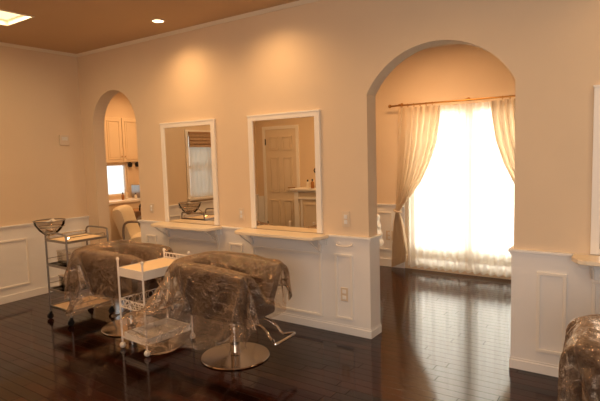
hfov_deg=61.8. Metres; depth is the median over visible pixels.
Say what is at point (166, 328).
shelf
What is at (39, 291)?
baseboard
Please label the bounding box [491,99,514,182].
curtain
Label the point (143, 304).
wire basket
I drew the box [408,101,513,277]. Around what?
sheer curtain
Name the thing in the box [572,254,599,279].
shelf
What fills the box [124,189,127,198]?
bottle
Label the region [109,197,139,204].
countertop
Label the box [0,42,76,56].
trim
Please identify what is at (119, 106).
wall
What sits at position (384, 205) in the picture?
trim
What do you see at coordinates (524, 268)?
wainscot
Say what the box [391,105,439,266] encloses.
curtain
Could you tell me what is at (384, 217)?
wainscot
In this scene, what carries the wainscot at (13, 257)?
attached to the wall at (41, 177)
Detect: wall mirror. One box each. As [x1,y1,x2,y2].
[159,119,219,224]
[247,109,322,232]
[590,85,599,254]
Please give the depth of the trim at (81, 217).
5.44 m
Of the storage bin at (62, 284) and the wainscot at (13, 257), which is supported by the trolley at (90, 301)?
the storage bin at (62, 284)
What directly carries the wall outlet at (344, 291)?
attached to the wainscot at (303, 268)
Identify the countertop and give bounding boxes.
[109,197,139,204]
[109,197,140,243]
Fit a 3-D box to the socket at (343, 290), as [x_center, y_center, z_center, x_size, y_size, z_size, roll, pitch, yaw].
[0.354,0.752,4.013,0.034,0.079,0.003,2,6,35]
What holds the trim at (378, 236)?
attached to the wall at (333, 57)
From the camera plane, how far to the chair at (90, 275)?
4.20 m
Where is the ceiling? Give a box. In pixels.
[0,0,298,53]
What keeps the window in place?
in the wall at (119, 106)
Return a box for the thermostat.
[59,135,69,144]
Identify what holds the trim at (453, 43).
attached to the wall at (456, 71)
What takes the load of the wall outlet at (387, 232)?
attached to the wainscot at (384, 217)
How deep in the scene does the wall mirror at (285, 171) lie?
4.23 m
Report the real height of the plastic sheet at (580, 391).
0.543 m
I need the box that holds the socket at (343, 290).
[342,289,345,299]
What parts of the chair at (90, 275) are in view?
backrest, armrest, pump lever, under frame, plate, armrest, seat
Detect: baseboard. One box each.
[0,278,84,304]
[157,291,381,338]
[380,258,404,267]
[509,356,580,380]
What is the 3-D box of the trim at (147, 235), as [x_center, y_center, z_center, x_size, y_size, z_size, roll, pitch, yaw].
[-0.608,0.663,4.671,2.490,0.542,0.012,2,6,35]
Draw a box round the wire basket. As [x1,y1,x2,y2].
[120,286,182,313]
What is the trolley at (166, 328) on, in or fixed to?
on the floor
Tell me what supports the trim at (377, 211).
attached to the wall at (456, 71)
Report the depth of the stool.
6.00 m
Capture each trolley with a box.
[38,224,114,325]
[116,248,195,356]
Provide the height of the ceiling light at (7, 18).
0.076 m
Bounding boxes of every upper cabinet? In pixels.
[104,117,122,162]
[121,118,137,161]
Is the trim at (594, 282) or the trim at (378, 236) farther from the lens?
the trim at (378, 236)
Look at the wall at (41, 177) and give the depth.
5.46 m
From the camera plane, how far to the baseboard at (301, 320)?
4.14 m
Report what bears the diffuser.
attached to the ceiling light at (7, 18)
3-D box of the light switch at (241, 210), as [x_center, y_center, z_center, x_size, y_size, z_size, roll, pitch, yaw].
[-0.535,0.124,4.574,0.060,0.110,0.012,2,6,35]
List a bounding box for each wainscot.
[0,219,89,296]
[140,223,380,328]
[377,206,404,258]
[510,254,599,367]
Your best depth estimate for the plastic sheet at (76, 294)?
4.26 m
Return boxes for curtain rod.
[388,95,514,107]
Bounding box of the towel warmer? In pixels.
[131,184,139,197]
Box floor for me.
[0,266,579,400]
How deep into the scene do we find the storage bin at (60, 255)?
4.60 m
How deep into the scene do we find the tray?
3.78 m
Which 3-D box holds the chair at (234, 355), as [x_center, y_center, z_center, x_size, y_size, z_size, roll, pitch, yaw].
[-0.471,0.790,3.598,0.873,0.698,0.545,2,6,32]
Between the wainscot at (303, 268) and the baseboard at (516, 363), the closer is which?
the baseboard at (516, 363)
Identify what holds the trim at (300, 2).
attached to the wall at (333, 57)
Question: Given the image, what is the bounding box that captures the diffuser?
[0,11,18,19]
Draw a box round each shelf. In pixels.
[124,318,189,345]
[151,222,221,241]
[234,228,328,251]
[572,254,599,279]
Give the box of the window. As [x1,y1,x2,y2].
[107,164,126,195]
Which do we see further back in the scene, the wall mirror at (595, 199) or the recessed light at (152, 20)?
the recessed light at (152, 20)
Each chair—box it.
[76,243,170,336]
[112,205,140,241]
[173,253,295,369]
[575,319,599,400]
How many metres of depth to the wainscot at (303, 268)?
4.17 m
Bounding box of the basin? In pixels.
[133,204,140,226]
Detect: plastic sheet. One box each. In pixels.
[62,240,175,314]
[118,251,291,354]
[558,314,599,400]
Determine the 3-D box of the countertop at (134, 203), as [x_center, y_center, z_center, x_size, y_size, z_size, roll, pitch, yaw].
[-2.968,0.399,8.087,0.443,0.800,1.775,2,6,35]
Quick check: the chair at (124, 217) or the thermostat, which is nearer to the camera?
the thermostat
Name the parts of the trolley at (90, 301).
post, handle, shelf frame, shelf panel, guard rail, shelf frame, post, shelf panel, shelf frame, shelf panel, shelf frame, shelf panel, guard rail, handle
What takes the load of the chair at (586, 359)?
on the floor
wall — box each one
[0,45,87,226]
[77,0,599,254]
[105,92,138,199]
[375,44,514,279]
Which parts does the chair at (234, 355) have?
backrest, armrest, pump lever, under frame, plate, armrest, seat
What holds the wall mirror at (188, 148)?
attached to the wall at (333, 57)
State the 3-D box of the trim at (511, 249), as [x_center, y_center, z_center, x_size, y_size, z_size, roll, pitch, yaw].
[2.773,0.370,2.411,3.308,0.034,0.210,2,6,35]
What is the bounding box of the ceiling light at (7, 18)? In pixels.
[0,9,34,25]
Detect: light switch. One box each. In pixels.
[150,203,153,212]
[239,208,243,219]
[342,211,349,226]
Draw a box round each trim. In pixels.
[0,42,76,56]
[0,216,88,229]
[0,229,83,289]
[76,0,319,56]
[138,219,381,241]
[146,234,353,320]
[377,203,404,206]
[377,211,391,250]
[426,43,454,48]
[508,245,599,258]
[536,272,599,355]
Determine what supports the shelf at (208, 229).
attached to the wall at (333, 57)
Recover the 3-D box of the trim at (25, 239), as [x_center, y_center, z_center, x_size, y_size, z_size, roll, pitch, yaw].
[-3.399,0.723,4.682,0.012,0.500,3.010,2,6,35]
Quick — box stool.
[377,214,383,244]
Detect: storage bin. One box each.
[56,245,90,265]
[58,270,87,290]
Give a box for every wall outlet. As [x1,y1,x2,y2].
[341,287,347,301]
[386,231,392,239]
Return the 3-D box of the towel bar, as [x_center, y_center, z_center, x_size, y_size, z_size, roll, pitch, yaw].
[0.344,0.349,3.956,0.144,0.032,0.049,2,6,35]
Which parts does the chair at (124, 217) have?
armrest, seat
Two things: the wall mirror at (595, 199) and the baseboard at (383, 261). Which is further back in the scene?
the baseboard at (383, 261)
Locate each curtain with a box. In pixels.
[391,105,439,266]
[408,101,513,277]
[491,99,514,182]
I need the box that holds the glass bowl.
[32,218,65,235]
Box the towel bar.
[336,242,352,246]
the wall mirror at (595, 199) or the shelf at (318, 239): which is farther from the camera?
the shelf at (318, 239)
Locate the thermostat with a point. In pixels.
(63, 139)
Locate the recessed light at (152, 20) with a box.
[151,19,164,22]
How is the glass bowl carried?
on the trolley at (90, 301)
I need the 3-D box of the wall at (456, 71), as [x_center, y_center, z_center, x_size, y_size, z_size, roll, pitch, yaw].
[0.826,-0.498,6.556,8.640,2.690,0.150,2,6,35]
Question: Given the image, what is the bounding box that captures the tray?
[119,257,177,280]
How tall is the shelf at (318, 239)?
0.152 m
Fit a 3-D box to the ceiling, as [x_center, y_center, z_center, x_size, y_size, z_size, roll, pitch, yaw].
[-0.839,-1.513,2.850,10.200,0.100,7.920,2,6,35]
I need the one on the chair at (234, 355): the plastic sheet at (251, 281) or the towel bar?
the plastic sheet at (251, 281)
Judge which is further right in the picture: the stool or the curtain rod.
the curtain rod
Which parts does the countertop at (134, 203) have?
cabinet door, cabinet door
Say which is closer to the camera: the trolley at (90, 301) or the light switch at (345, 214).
the light switch at (345, 214)
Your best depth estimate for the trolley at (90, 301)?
4.63 m
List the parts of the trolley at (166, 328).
post, post, rail, post, rail, post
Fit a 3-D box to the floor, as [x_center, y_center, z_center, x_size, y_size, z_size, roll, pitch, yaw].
[-0.760,1.224,3.101,10.200,0.060,7.920,2,6,35]
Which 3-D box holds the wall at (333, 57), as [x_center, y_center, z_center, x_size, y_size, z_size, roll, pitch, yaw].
[0.800,-0.247,3.707,8.000,2.670,0.150,2,6,35]

